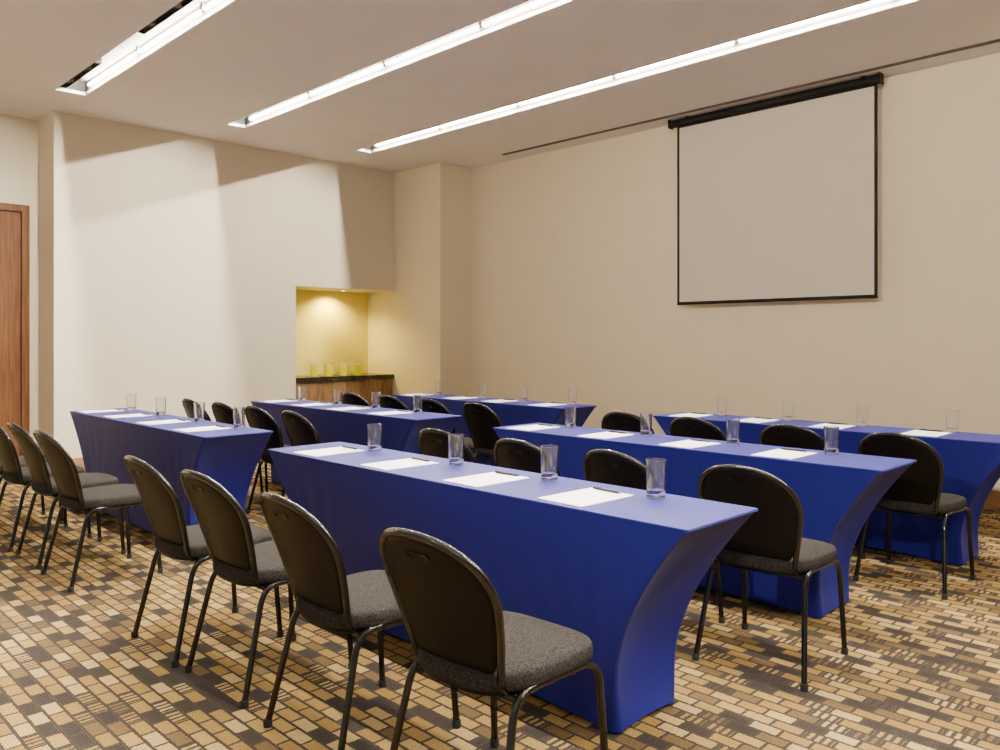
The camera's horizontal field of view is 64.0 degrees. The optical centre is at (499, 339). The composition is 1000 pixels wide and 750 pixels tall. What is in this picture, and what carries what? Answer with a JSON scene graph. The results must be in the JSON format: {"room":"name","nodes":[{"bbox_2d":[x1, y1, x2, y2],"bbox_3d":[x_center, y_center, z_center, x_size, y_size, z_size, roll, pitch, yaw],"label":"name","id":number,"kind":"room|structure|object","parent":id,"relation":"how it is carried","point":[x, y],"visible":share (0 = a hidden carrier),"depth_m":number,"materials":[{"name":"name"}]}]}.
{"room":"conference room","nodes":[
{"label":"conference room","id":0,"kind":"room"},
{"bbox_2d":[0,114,38,444],"bbox_3d":[-6.576,-0.480,6.788,4.700,3.620,0.300,0,0,-45],"label":"wall","id":1,"kind":"structure","parent":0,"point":[19,136],"depth_m":8.29,"materials":[{"name":"paint"}]},
{"bbox_2d":[0,210,20,455],"bbox_3d":[-5.258,0.005,7.902,0.930,2.640,0.109,0,0,-45],"label":"door","id":2,"kind":"structure","parent":1,"relation":"in","point":[10,222],"depth_m":8.18,"materials":[{"name":"brown wood"}]},
{"bbox_2d":[0,202,29,455],"bbox_3d":[-5.270,-0.030,7.914,1.080,2.720,0.075,0,0,-45],"label":"door frame","id":3,"kind":"structure","parent":1,"relation":"attached to","point":[24,209],"depth_m":8.24,"materials":[{"name":"brown wood"}]},
{"bbox_2d":[39,111,393,457],"bbox_3d":[-3.239,-0.480,9.772,4.240,3.620,0.800,0,0,-45],"label":"wall","id":4,"kind":"structure","parent":0,"point":[172,266],"depth_m":8.88,"materials":[{"name":"paint"}]},
{"bbox_2d":[72,457,84,468],"bbox_3d":[-3.664,1.265,9.113,2.735,0.130,0.499,0,0,-45],"label":"baseboard","id":5,"kind":"structure","parent":4,"relation":"attached to","point":[78,461],"depth_m":8.14,"materials":[{"name":"brown wood"}]},
{"bbox_2d":[296,289,367,374],"bbox_3d":[-2.489,0.330,10.946,1.520,2.000,0.200,0,0,-45],"label":"wall niche","id":6,"kind":"object","parent":4,"relation":"in","point":[331,326],"visible":0.29,"depth_m":10.97,"materials":[{"name":"beige paint"}]},
{"bbox_2d":[368,162,471,395],"bbox_3d":[-1.163,-0.480,11.162,0.660,3.620,1.770,0,0,-45],"label":"wall","id":7,"kind":"structure","parent":0,"point":[420,331],"depth_m":10.60,"materials":[{"name":"paint"}]},
{"bbox_2d":[0,457,999,749],"bbox_3d":[-0.495,1.355,4.172,9.600,0.050,12.600,0,0,-45],"label":"floor","id":8,"kind":"structure","parent":0,"point":[920,670],"depth_m":3.25,"materials":[{"name":"carpet"}]},
{"bbox_2d":[0,456,63,524],"bbox_3d":[-3.516,0.908,5.733,0.594,0.845,0.481,0,0,-45],"label":"banquet chair","id":9,"kind":"object","parent":8,"relation":"on","point":[23,463],"visible":0.21,"depth_m":5.76,"materials":[{"name":"black metal"}]},
{"bbox_2d":[0,426,91,551],"bbox_3d":[-3.114,0.908,5.327,0.481,0.845,0.594,0,0,43],"label":"banquet chair","id":10,"kind":"object","parent":8,"relation":"on","point":[13,473],"visible":0.63,"depth_m":5.14,"materials":[{"name":"black metal"}]},
{"bbox_2d":[6,422,125,569],"bbox_3d":[-2.698,0.908,4.940,0.594,0.845,0.481,0,0,-44],"label":"banquet chair","id":11,"kind":"object","parent":8,"relation":"on","point":[43,484],"visible":0.83,"depth_m":4.78,"materials":[{"name":"black metal"}]},
{"bbox_2d":[33,430,162,592],"bbox_3d":[-2.295,0.908,4.520,0.481,0.845,0.594,0,0,44],"label":"banquet chair","id":12,"kind":"object","parent":8,"relation":"on","point":[91,500],"visible":0.91,"depth_m":4.37,"materials":[{"name":"black metal"}]},
{"bbox_2d":[69,408,272,531],"bbox_3d":[-2.478,0.955,5.809,0.454,0.750,2.484,0,0,-45],"label":"conference table","id":13,"kind":"object","parent":8,"relation":"on","point":[229,457],"visible":0.63,"depth_m":5.26,"materials":[{"name":"blue fabric"}]},
{"bbox_2d":[78,409,124,412],"bbox_3d":[-3.246,0.578,6.513,0.297,0.003,0.210,0,0,-43],"label":"notepad","id":14,"kind":"object","parent":13,"relation":"on","point":[106,410],"visible":0.86,"depth_m":6.47,"materials":[{"name":"white paper"}]},
{"bbox_2d":[104,414,152,417],"bbox_3d":[-2.836,0.578,6.102,0.297,0.003,0.210,0,0,-45],"label":"notepad","id":15,"kind":"object","parent":13,"relation":"on","point":[126,415],"visible":0.86,"depth_m":6.11,"materials":[{"name":"white paper"}]},
{"bbox_2d":[126,394,136,410],"bbox_3d":[-3.019,0.510,6.555,0.076,0.138,0.076,0,0,-45],"label":"drinking glass","id":16,"kind":"object","parent":13,"relation":"on","point":[131,398],"visible":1,"depth_m":6.53,"materials":[{"name":"white"}]},
{"bbox_2d":[155,397,165,415],"bbox_3d":[-2.602,0.510,6.138,0.076,0.138,0.076,0,0,-45],"label":"drinking glass","id":17,"kind":"object","parent":13,"relation":"on","point":[160,401],"visible":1,"depth_m":6.11,"materials":[{"name":"white"}]},
{"bbox_2d":[136,419,190,424],"bbox_3d":[-2.369,0.578,5.636,0.210,0.003,0.297,0,0,42],"label":"notepad","id":18,"kind":"object","parent":13,"relation":"on","point":[174,420],"visible":0.93,"depth_m":5.59,"materials":[{"name":"white paper"}]},
{"bbox_2d":[194,402,204,421],"bbox_3d":[-2.128,0.510,5.664,0.076,0.138,0.076,0,0,-45],"label":"drinking glass","id":19,"kind":"object","parent":13,"relation":"on","point":[199,407],"visible":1,"depth_m":5.63,"materials":[{"name":"white"}]},
{"bbox_2d":[173,426,230,431],"bbox_3d":[-1.938,0.578,5.204,0.210,0.003,0.297,0,0,44],"label":"notepad","id":20,"kind":"object","parent":13,"relation":"on","point":[206,428],"visible":1,"depth_m":5.21,"materials":[{"name":"white paper"}]},
{"bbox_2d":[233,407,244,428],"bbox_3d":[-1.711,0.510,5.247,0.076,0.138,0.076,0,0,-45],"label":"drinking glass","id":21,"kind":"object","parent":13,"relation":"on","point":[238,412],"visible":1,"depth_m":5.22,"materials":[{"name":"white"}]},
{"bbox_2d":[123,455,283,667],"bbox_3d":[-1.342,0.908,3.552,0.594,0.845,0.481,0,0,-44],"label":"banquet chair","id":22,"kind":"object","parent":8,"relation":"on","point":[174,539],"visible":0.8,"depth_m":3.38,"materials":[{"name":"black metal"}]},
{"bbox_2d":[182,398,263,493],"bbox_3d":[-2.410,0.908,6.868,0.594,0.845,0.481,0,0,-44],"label":"banquet chair","id":23,"kind":"object","parent":8,"relation":"on","point":[188,404],"visible":0.26,"depth_m":6.73,"materials":[{"name":"black fabric"}]},
{"bbox_2d":[211,402,290,505],"bbox_3d":[-2.023,0.908,6.489,0.481,0.845,0.594,0,0,43],"label":"banquet chair","id":24,"kind":"object","parent":8,"relation":"on","point":[223,413],"visible":0.23,"depth_m":6.32,"materials":[{"name":"black fabric"}]},
{"bbox_2d":[245,406,284,513],"bbox_3d":[-1.641,0.908,6.122,0.481,0.845,0.594,0,0,44],"label":"banquet chair","id":25,"kind":"object","parent":8,"relation":"on","point":[256,417],"visible":0.43,"depth_m":5.93,"materials":[{"name":"black fabric"}]},
{"bbox_2d":[180,469,352,708],"bbox_3d":[-0.954,0.908,3.189,0.481,0.845,0.594,0,0,44],"label":"banquet chair","id":26,"kind":"object","parent":8,"relation":"on","point":[224,525],"visible":0.77,"depth_m":3.02,"materials":[{"name":"black metal"}]},
{"bbox_2d":[281,410,320,445],"bbox_3d":[-1.253,0.908,5.721,0.594,0.845,0.481,0,0,-43],"label":"banquet chair","id":27,"kind":"object","parent":8,"relation":"on","point":[300,431],"visible":0.34,"depth_m":5.52,"materials":[{"name":"black fabric"}]},
{"bbox_2d":[296,379,391,406],"bbox_3d":[-2.212,0.930,10.668,1.510,0.800,0.575,0,0,-45],"label":"base cabinet","id":28,"kind":"object","parent":8,"relation":"on","point":[315,391],"visible":0.26,"depth_m":10.46,"materials":[{"name":"brown wood"}]},
{"bbox_2d":[296,373,393,382],"bbox_3d":[-2.202,0.500,10.659,1.516,0.060,0.608,0,0,-45],"label":"countertop","id":29,"kind":"structure","parent":28,"relation":"on","point":[364,376],"depth_m":10.44,"materials":[{"name":"stone"}]},
{"bbox_2d":[306,361,311,375],"bbox_3d":[-2.482,0.369,10.387,0.084,0.200,0.084,0,0,-45],"label":"clear tumbler","id":30,"kind":"object","parent":29,"relation":"on","point":[307,362],"visible":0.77,"depth_m":10.35,"materials":[{"name":"clear glass"}]},
{"bbox_2d":[310,363,317,376],"bbox_3d":[-2.369,0.379,10.189,0.112,0.180,0.112,0,0,-45],"label":"drink glass","id":31,"kind":"object","parent":29,"relation":"on","point":[313,366],"visible":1,"depth_m":10.14,"materials":[{"name":"yellow glass"}]},
{"bbox_2d":[320,360,325,375],"bbox_3d":[-2.333,0.369,10.536,0.084,0.200,0.084,0,0,-45],"label":"clear tumbler","id":32,"kind":"object","parent":29,"relation":"on","point":[321,361],"visible":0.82,"depth_m":10.50,"materials":[{"name":"clear glass"}]},
{"bbox_2d":[324,362,332,375],"bbox_3d":[-2.220,0.379,10.338,0.112,0.180,0.112,0,0,-45],"label":"drink glass","id":33,"kind":"object","parent":29,"relation":"on","point":[327,365],"visible":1,"depth_m":10.29,"materials":[{"name":"yellow glass"}]},
{"bbox_2d":[334,360,340,374],"bbox_3d":[-2.171,0.369,10.698,0.084,0.200,0.084,0,0,-45],"label":"clear tumbler","id":34,"kind":"object","parent":29,"relation":"on","point":[336,361],"visible":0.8,"depth_m":10.66,"materials":[{"name":"clear glass"}]},
{"bbox_2d":[339,362,347,375],"bbox_3d":[-2.058,0.379,10.501,0.112,0.180,0.112,0,0,-45],"label":"drink glass","id":35,"kind":"object","parent":29,"relation":"on","point":[342,365],"visible":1,"depth_m":10.46,"materials":[{"name":"yellow glass"}]},
{"bbox_2d":[348,360,354,374],"bbox_3d":[-2.015,0.369,10.854,0.084,0.200,0.084,0,0,-45],"label":"clear tumbler","id":36,"kind":"object","parent":29,"relation":"on","point":[350,362],"visible":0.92,"depth_m":10.82,"materials":[{"name":"clear glass"}]},
{"bbox_2d":[353,362,360,374],"bbox_3d":[-1.902,0.379,10.656,0.112,0.180,0.112,0,0,-45],"label":"drink glass","id":37,"kind":"object","parent":29,"relation":"on","point":[356,365],"visible":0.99,"depth_m":10.61,"materials":[{"name":"yellow glass"}]},
{"bbox_2d":[250,399,461,484],"bbox_3d":[-1.329,0.955,6.859,0.454,0.750,2.484,0,0,-45],"label":"conference table","id":38,"kind":"object","parent":8,"relation":"on","point":[400,432],"visible":0.38,"depth_m":6.41,"materials":[{"name":"blue fabric"}]},
{"bbox_2d":[258,400,296,402],"bbox_3d":[-2.100,0.578,7.573,0.210,0.003,0.297,0,0,44],"label":"notepad","id":39,"kind":"object","parent":38,"relation":"on","point":[269,401],"visible":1,"depth_m":7.52,"materials":[{"name":"white paper"}]},
{"bbox_2d":[298,386,305,400],"bbox_3d":[-1.888,0.510,7.630,0.076,0.138,0.076,0,0,-45],"label":"drinking glass","id":40,"kind":"object","parent":38,"relation":"on","point":[301,389],"visible":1,"depth_m":7.60,"materials":[{"name":"white"}]},
{"bbox_2d":[295,403,331,405],"bbox_3d":[-1.683,0.578,7.156,0.210,0.003,0.297,0,0,43],"label":"notepad","id":41,"kind":"object","parent":38,"relation":"on","point":[310,404],"visible":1,"depth_m":7.15,"materials":[{"name":"white paper"}]},
{"bbox_2d":[334,389,341,404],"bbox_3d":[-1.457,0.510,7.198,0.076,0.138,0.076,0,0,-45],"label":"drinking glass","id":42,"kind":"object","parent":38,"relation":"on","point":[337,392],"visible":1,"depth_m":7.17,"materials":[{"name":"white"}]},
{"bbox_2d":[329,407,366,410],"bbox_3d":[-1.280,0.578,6.753,0.210,0.003,0.297,0,0,43],"label":"notepad","id":43,"kind":"object","parent":38,"relation":"on","point":[342,408],"visible":1,"depth_m":6.73,"materials":[{"name":"white paper"}]},
{"bbox_2d":[371,392,379,408],"bbox_3d":[-1.054,0.510,6.795,0.076,0.138,0.076,0,0,-45],"label":"drinking glass","id":44,"kind":"object","parent":38,"relation":"on","point":[375,395],"visible":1,"depth_m":6.76,"materials":[{"name":"white"}]},
{"bbox_2d":[368,411,412,414],"bbox_3d":[-0.870,0.578,6.343,0.297,0.003,0.210,0,0,-42],"label":"notepad","id":45,"kind":"object","parent":38,"relation":"on","point":[387,412],"visible":1,"depth_m":6.36,"materials":[{"name":"white paper"}]},
{"bbox_2d":[413,395,422,412],"bbox_3d":[-0.658,0.510,6.399,0.076,0.138,0.076,0,0,-45],"label":"drinking glass","id":46,"kind":"object","parent":38,"relation":"on","point":[417,399],"visible":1,"depth_m":6.37,"materials":[{"name":"white"}]},
{"bbox_2d":[342,392,369,405],"bbox_3d":[-1.216,0.908,7.664,0.481,0.845,0.594,0,0,43],"label":"banquet chair","id":47,"kind":"object","parent":8,"relation":"on","point":[350,398],"visible":0.25,"depth_m":7.44,"materials":[{"name":"black fabric"}]},
{"bbox_2d":[259,492,460,749],"bbox_3d":[-0.506,0.908,2.720,0.594,0.845,0.481,0,0,-43],"label":"banquet chair","id":48,"kind":"object","parent":8,"relation":"on","point":[361,604],"visible":0.9,"depth_m":2.56,"materials":[{"name":"black metal"}]},
{"bbox_2d":[380,395,408,409],"bbox_3d":[-0.809,0.908,7.281,0.594,0.845,0.481,0,0,-45],"label":"banquet chair","id":49,"kind":"object","parent":8,"relation":"on","point":[386,401],"visible":0.23,"depth_m":7.06,"materials":[{"name":"black fabric"}]},
{"bbox_2d":[418,428,475,462],"bbox_3d":[-0.172,0.908,4.606,0.481,0.845,0.594,0,0,43],"label":"banquet chair","id":50,"kind":"object","parent":8,"relation":"on","point":[433,442],"visible":0.26,"depth_m":4.42,"materials":[{"name":"black fabric"}]},
{"bbox_2d":[422,398,491,465],"bbox_3d":[-0.415,0.908,6.853,0.481,0.845,0.594,0,0,44],"label":"banquet chair","id":51,"kind":"object","parent":8,"relation":"on","point":[428,405],"visible":0.2,"depth_m":6.65,"materials":[{"name":"black fabric"}]},
{"bbox_2d":[463,402,501,458],"bbox_3d":[-0.001,0.908,6.478,0.594,0.845,0.481,0,0,-42],"label":"banquet chair","id":52,"kind":"object","parent":8,"relation":"on","point":[480,420],"visible":0.5,"depth_m":6.33,"materials":[{"name":"black fabric"}]},
{"bbox_2d":[379,527,607,749],"bbox_3d":[-0.041,0.908,2.262,0.481,0.845,0.594,0,0,42],"label":"banquet chair","id":53,"kind":"object","parent":8,"relation":"on","point":[459,631],"visible":1,"depth_m":2.12,"materials":[{"name":"grey fabric"}]},
{"bbox_2d":[391,393,596,465],"bbox_3d":[-0.148,0.955,7.771,0.454,0.750,2.404,0,0,-45],"label":"conference table","id":54,"kind":"object","parent":8,"relation":"on","point":[518,412],"visible":0.27,"depth_m":7.28,"materials":[{"name":"blue fabric"}]},
{"bbox_2d":[435,381,441,394],"bbox_3d":[-0.650,0.510,8.485,0.076,0.138,0.076,0,0,-45],"label":"drinking glass","id":55,"kind":"object","parent":54,"relation":"on","point":[438,384],"visible":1,"depth_m":8.46,"materials":[{"name":"white"}]},
{"bbox_2d":[444,397,476,398],"bbox_3d":[-0.396,0.578,7.976,0.297,0.003,0.210,0,0,-45],"label":"notepad","id":56,"kind":"object","parent":54,"relation":"on","point":[450,397],"visible":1,"depth_m":8.02,"materials":[{"name":"white paper"}]},
{"bbox_2d":[479,384,486,397],"bbox_3d":[-0.170,0.510,8.005,0.076,0.138,0.076,0,0,-45],"label":"drinking glass","id":57,"kind":"object","parent":54,"relation":"on","point":[482,387],"visible":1,"depth_m":7.97,"materials":[{"name":"white"}]},
{"bbox_2d":[482,399,517,402],"bbox_3d":[0.000,0.578,7.580,0.210,0.003,0.297,0,0,43],"label":"notepad","id":58,"kind":"object","parent":54,"relation":"on","point":[502,400],"visible":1,"depth_m":7.53,"materials":[{"name":"white paper"}]},
{"bbox_2d":[520,386,527,400],"bbox_3d":[0.226,0.510,7.609,0.076,0.138,0.076,0,0,-45],"label":"drinking glass","id":59,"kind":"object","parent":54,"relation":"on","point":[523,389],"visible":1,"depth_m":7.58,"materials":[{"name":"white"}]},
{"bbox_2d":[530,403,566,405],"bbox_3d":[0.424,0.578,7.156,0.210,0.003,0.297,0,0,45],"label":"notepad","id":60,"kind":"object","parent":54,"relation":"on","point":[542,404],"visible":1,"depth_m":7.15,"materials":[{"name":"white paper"}]},
{"bbox_2d":[568,389,576,404],"bbox_3d":[0.650,0.510,7.184,0.076,0.138,0.076,0,0,-45],"label":"drinking glass","id":61,"kind":"object","parent":54,"relation":"on","point":[572,393],"visible":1,"depth_m":7.15,"materials":[{"name":"white"}]},
{"bbox_2d":[267,442,757,732],"bbox_3d":[-0.173,0.955,3.504,0.454,0.750,2.564,0,0,-45],"label":"conference table","id":62,"kind":"object","parent":8,"relation":"on","point":[624,574],"visible":0.69,"depth_m":2.89,"materials":[{"name":"blue fabric"}]},
{"bbox_2d":[294,447,364,456],"bbox_3d":[-0.884,0.578,4.151,0.210,0.003,0.297,0,0,44],"label":"notepad","id":63,"kind":"object","parent":62,"relation":"on","point":[335,450],"visible":0.93,"depth_m":4.14,"materials":[{"name":"white paper"}]},
{"bbox_2d":[367,424,381,450],"bbox_3d":[-0.658,0.510,4.193,0.076,0.138,0.076,0,0,-45],"label":"drinking glass","id":64,"kind":"object","parent":62,"relation":"on","point":[374,431],"visible":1,"depth_m":4.16,"materials":[{"name":"white"}]},
{"bbox_2d":[360,458,437,469],"bbox_3d":[-0.467,0.578,3.733,0.297,0.003,0.210,0,0,-43],"label":"notepad","id":65,"kind":"object","parent":62,"relation":"on","point":[401,463],"visible":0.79,"depth_m":3.70,"materials":[{"name":"white paper"}]},
{"bbox_2d":[448,434,463,464],"bbox_3d":[-0.205,0.510,3.741,0.076,0.138,0.076,0,0,-45],"label":"drinking glass","id":66,"kind":"object","parent":62,"relation":"on","point":[455,441],"visible":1,"depth_m":3.71,"materials":[{"name":"white"}]},
{"bbox_2d":[443,472,528,486],"bbox_3d":[-0.057,0.578,3.323,0.297,0.003,0.210,0,0,-44],"label":"notepad","id":67,"kind":"object","parent":62,"relation":"on","point":[485,479],"visible":1,"depth_m":3.31,"materials":[{"name":"white paper"}]},
{"bbox_2d":[495,470,519,475],"bbox_3d":[0.032,0.570,3.417,0.143,0.011,0.010,0,0,43],"label":"pen","id":68,"kind":"object","parent":67,"relation":"on","point":[496,471],"visible":1,"depth_m":3.42,"materials":[{"name":"silver metal"}]},
{"bbox_2d":[540,445,557,479],"bbox_3d":[0.205,0.510,3.330,0.076,0.138,0.076,0,0,-45],"label":"drinking glass","id":69,"kind":"object","parent":62,"relation":"on","point":[548,453],"visible":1,"depth_m":3.30,"materials":[{"name":"white"}]},
{"bbox_2d":[538,488,633,506],"bbox_3d":[0.318,0.578,2.949,0.297,0.003,0.210,0,0,-43],"label":"notepad","id":70,"kind":"object","parent":62,"relation":"on","point":[588,496],"visible":0.93,"depth_m":2.93,"materials":[{"name":"white paper"}]},
{"bbox_2d":[593,486,619,493],"bbox_3d":[0.406,0.570,3.041,0.010,0.011,0.143,0,0,-39],"label":"pen","id":71,"kind":"object","parent":70,"relation":"on","point":[594,487],"visible":1,"depth_m":3.04,"materials":[{"name":"silver metal"}]},
{"bbox_2d":[646,458,665,497],"bbox_3d":[0.577,0.510,2.958,0.076,0.138,0.076,0,0,-45],"label":"drinking glass","id":72,"kind":"object","parent":62,"relation":"on","point":[655,467],"visible":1,"depth_m":2.93,"materials":[{"name":"white"}]},
{"bbox_2d":[494,438,560,476],"bbox_3d":[0.263,0.908,4.152,0.594,0.845,0.481,0,0,-45],"label":"banquet chair","id":73,"kind":"object","parent":8,"relation":"on","point":[511,453],"visible":0.3,"depth_m":3.97,"materials":[{"name":"black fabric"}]},
{"bbox_2d":[601,411,654,433],"bbox_3d":[1.008,0.908,5.658,0.481,0.845,0.594,0,0,42],"label":"banquet chair","id":74,"kind":"object","parent":8,"relation":"on","point":[614,420],"visible":0.22,"depth_m":5.46,"materials":[{"name":"black metal"}]},
{"bbox_2d":[583,449,724,623],"bbox_3d":[0.686,0.908,3.743,0.594,0.845,0.481,0,0,-42],"label":"banquet chair","id":75,"kind":"object","parent":8,"relation":"on","point":[605,466],"visible":0.31,"depth_m":3.58,"materials":[{"name":"black metal"}]},
{"bbox_2d":[669,417,726,440],"bbox_3d":[1.408,0.908,5.257,0.594,0.845,0.481,0,0,-43],"label":"banquet chair","id":76,"kind":"object","parent":8,"relation":"on","point":[691,427],"visible":0.21,"depth_m":5.06,"materials":[{"name":"black metal"}]},
{"bbox_2d":[493,423,916,618],"bbox_3d":[0.983,0.955,4.582,0.454,0.750,2.474,0,0,-45],"label":"conference table","id":77,"kind":"object","parent":8,"relation":"on","point":[837,493],"visible":0.48,"depth_m":3.98,"materials":[{"name":"blue fabric"}]},
{"bbox_2d":[508,424,558,430],"bbox_3d":[0.219,0.578,5.282,0.297,0.003,0.210,0,0,-44],"label":"notepad","id":78,"kind":"object","parent":77,"relation":"on","point":[528,427],"visible":1,"depth_m":5.27,"materials":[{"name":"white paper"}]},
{"bbox_2d":[565,406,575,427],"bbox_3d":[0.467,0.510,5.303,0.076,0.138,0.076,0,0,-45],"label":"drinking glass","id":79,"kind":"object","parent":77,"relation":"on","point":[570,411],"visible":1,"depth_m":5.27,"materials":[{"name":"white"}]},
{"bbox_2d":[578,432,633,438],"bbox_3d":[0.643,0.578,4.858,0.210,0.003,0.297,0,0,44],"label":"notepad","id":80,"kind":"object","parent":77,"relation":"on","point":[602,435],"visible":1,"depth_m":4.83,"materials":[{"name":"white paper"}]},
{"bbox_2d":[640,412,651,435],"bbox_3d":[0.891,0.510,4.879,0.076,0.138,0.076,0,0,-45],"label":"drinking glass","id":81,"kind":"object","parent":77,"relation":"on","point":[645,417],"visible":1,"depth_m":4.85,"materials":[{"name":"white"}]},
{"bbox_2d":[658,440,720,448],"bbox_3d":[1.054,0.578,4.448,0.297,0.003,0.210,0,0,-42],"label":"notepad","id":82,"kind":"object","parent":77,"relation":"on","point":[689,444],"visible":1,"depth_m":4.41,"materials":[{"name":"white paper"}]},
{"bbox_2d":[726,418,739,443],"bbox_3d":[1.301,0.510,4.469,0.076,0.138,0.076,0,0,-45],"label":"drinking glass","id":83,"kind":"object","parent":77,"relation":"on","point":[732,424],"visible":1,"depth_m":4.44,"materials":[{"name":"white"}]},
{"bbox_2d":[751,449,815,458],"bbox_3d":[1.442,0.578,4.059,0.210,0.003,0.297,0,0,45],"label":"notepad","id":84,"kind":"object","parent":77,"relation":"on","point":[777,453],"visible":1,"depth_m":4.03,"materials":[{"name":"white paper"}]},
{"bbox_2d":[823,426,838,453],"bbox_3d":[1.690,0.510,4.080,0.076,0.138,0.076,0,0,-45],"label":"drinking glass","id":85,"kind":"object","parent":77,"relation":"on","point":[831,433],"visible":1,"depth_m":4.05,"materials":[{"name":"white"}]},
{"bbox_2d":[692,464,847,691],"bbox_3d":[1.110,0.908,3.326,0.481,0.845,0.594,0,0,41],"label":"banquet chair","id":86,"kind":"object","parent":8,"relation":"on","point":[770,541],"visible":0.89,"depth_m":3.16,"materials":[{"name":"black metal"}]},
{"bbox_2d":[759,424,865,558],"bbox_3d":[1.856,0.908,4.825,0.481,0.845,0.594,0,0,44],"label":"banquet chair","id":87,"kind":"object","parent":8,"relation":"on","point":[783,435],"visible":0.25,"depth_m":4.63,"materials":[{"name":"black fabric"}]},
{"bbox_2d":[653,412,999,565],"bbox_3d":[2.185,0.955,5.452,0.454,0.750,2.424,0,0,-45],"label":"conference table","id":88,"kind":"object","parent":8,"relation":"on","point":[971,461],"visible":0.35,"depth_m":4.84,"materials":[{"name":"blue fabric"}]},
{"bbox_2d":[669,413,710,417],"bbox_3d":[1.464,0.578,6.131,0.210,0.003,0.297,0,0,45],"label":"notepad","id":89,"kind":"object","parent":88,"relation":"on","point":[686,414],"visible":0.86,"depth_m":6.11,"materials":[{"name":"white paper"}]},
{"bbox_2d":[717,397,726,415],"bbox_3d":[1.704,0.510,6.145,0.076,0.138,0.076,0,0,-45],"label":"drinking glass","id":90,"kind":"object","parent":88,"relation":"on","point":[721,401],"visible":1,"depth_m":6.12,"materials":[{"name":"white"}]},
{"bbox_2d":[740,418,776,422],"bbox_3d":[1.839,0.578,5.756,0.297,0.003,0.210,0,0,-43],"label":"notepad","id":91,"kind":"object","parent":88,"relation":"on","point":[752,420],"visible":0.86,"depth_m":5.73,"materials":[{"name":"white paper"}]},
{"bbox_2d":[783,401,793,420],"bbox_3d":[2.079,0.510,5.770,0.076,0.138,0.076,0,0,-45],"label":"drinking glass","id":92,"kind":"object","parent":88,"relation":"on","point":[788,406],"visible":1,"depth_m":5.74,"materials":[{"name":"white"}]},
{"bbox_2d":[808,423,855,428],"bbox_3d":[2.227,0.578,5.367,0.210,0.003,0.297,0,0,43],"label":"notepad","id":93,"kind":"object","parent":88,"relation":"on","point":[840,426],"visible":0.86,"depth_m":5.39,"materials":[{"name":"white paper"}]},
{"bbox_2d":[856,405,867,425],"bbox_3d":[2.447,0.510,5.402,0.076,0.138,0.076,0,0,-45],"label":"drinking glass","id":94,"kind":"object","parent":88,"relation":"on","point":[861,410],"visible":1,"depth_m":5.37,"materials":[{"name":"white"}]},
{"bbox_2d":[900,430,951,436],"bbox_3d":[2.638,0.578,4.957,0.297,0.003,0.210,0,0,-45],"label":"notepad","id":95,"kind":"object","parent":88,"relation":"on","point":[914,432],"visible":0.86,"depth_m":4.93,"materials":[{"name":"white paper"}]},
{"bbox_2d":[946,410,958,432],"bbox_3d":[2.836,0.510,5.013,0.076,0.138,0.076,0,0,-45],"label":"drinking glass","id":96,"kind":"object","parent":88,"relation":"on","point":[952,416],"visible":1,"depth_m":4.98,"materials":[{"name":"white"}]},
{"bbox_2d":[853,432,975,599],"bbox_3d":[2.264,0.908,4.400,0.594,0.845,0.481,0,0,-44],"label":"banquet chair","id":97,"kind":"object","parent":8,"relation":"on","point":[918,491],"visible":0.79,"depth_m":4.23,"materials":[{"name":"black metal"}]},
{"bbox_2d":[0,0,999,172],"bbox_3d":[-0.495,-2.305,4.172,9.600,0.030,12.600,0,0,-45],"label":"ceiling","id":98,"kind":"structure","parent":0,"point":[240,59],"depth_m":6.55,"materials":[{"name":"paint"}]},
{"bbox_2d":[60,0,227,91],"bbox_3d":[-0.074,-2.373,3.504,0.270,0.105,11.060,0,0,-45],"label":"ceiling light","id":99,"kind":"object","parent":98,"relation":"attached to","point":[185,13],"visible":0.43,"depth_m":6.41,"materials":[{"name":"white"}]},
{"bbox_2d":[233,0,560,124],"bbox_3d":[1.082,-2.373,4.660,0.220,0.105,11.060,0,0,-45],"label":"ceiling light","id":100,"kind":"object","parent":98,"relation":"attached to","point":[532,5],"visible":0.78,"depth_m":6.63,"materials":[{"name":"white plastic"}]},
{"bbox_2d":[363,0,901,150],"bbox_3d":[2.249,-2.373,5.827,0.220,0.105,11.060,0,0,-45],"label":"ceiling light","id":101,"kind":"object","parent":98,"relation":"attached to","point":[878,3],"visible":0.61,"depth_m":6.81,"materials":[{"name":"white plastic"}]},
{"bbox_2d":[502,39,999,154],"bbox_3d":[3.553,-2.284,6.346,0.040,0.012,9.950,0,0,-45],"label":"ceiling track","id":102,"kind":"object","parent":98,"relation":"attached to","point":[996,40],"visible":1,"depth_m":7.33,"materials":[{"name":"metal"}]},
{"bbox_2d":[472,52,999,490],"bbox_3d":[3.490,-0.480,6.905,0.100,3.620,10.830,0,0,-45],"label":"wall","id":103,"kind":"structure","parent":0,"point":[574,248],"depth_m":8.02,"materials":[{"name":"paint"}]},
{"bbox_2d":[668,72,883,304],"bbox_3d":[2.559,-1.325,7.629,0.192,1.929,2.114,0,0,-45],"label":"projection screen","id":104,"kind":"object","parent":103,"relation":"attached to","point":[777,197],"visible":1,"depth_m":7.46,"materials":[{"name":"fabric"}]},
{"bbox_2d":[984,490,999,507],"bbox_3d":[3.449,1.265,6.864,0.015,0.130,10.830,0,0,-45],"label":"baseboard","id":105,"kind":"structure","parent":103,"relation":"attached to","point":[993,500],"depth_m":6.37,"materials":[{"name":"brown wood"}]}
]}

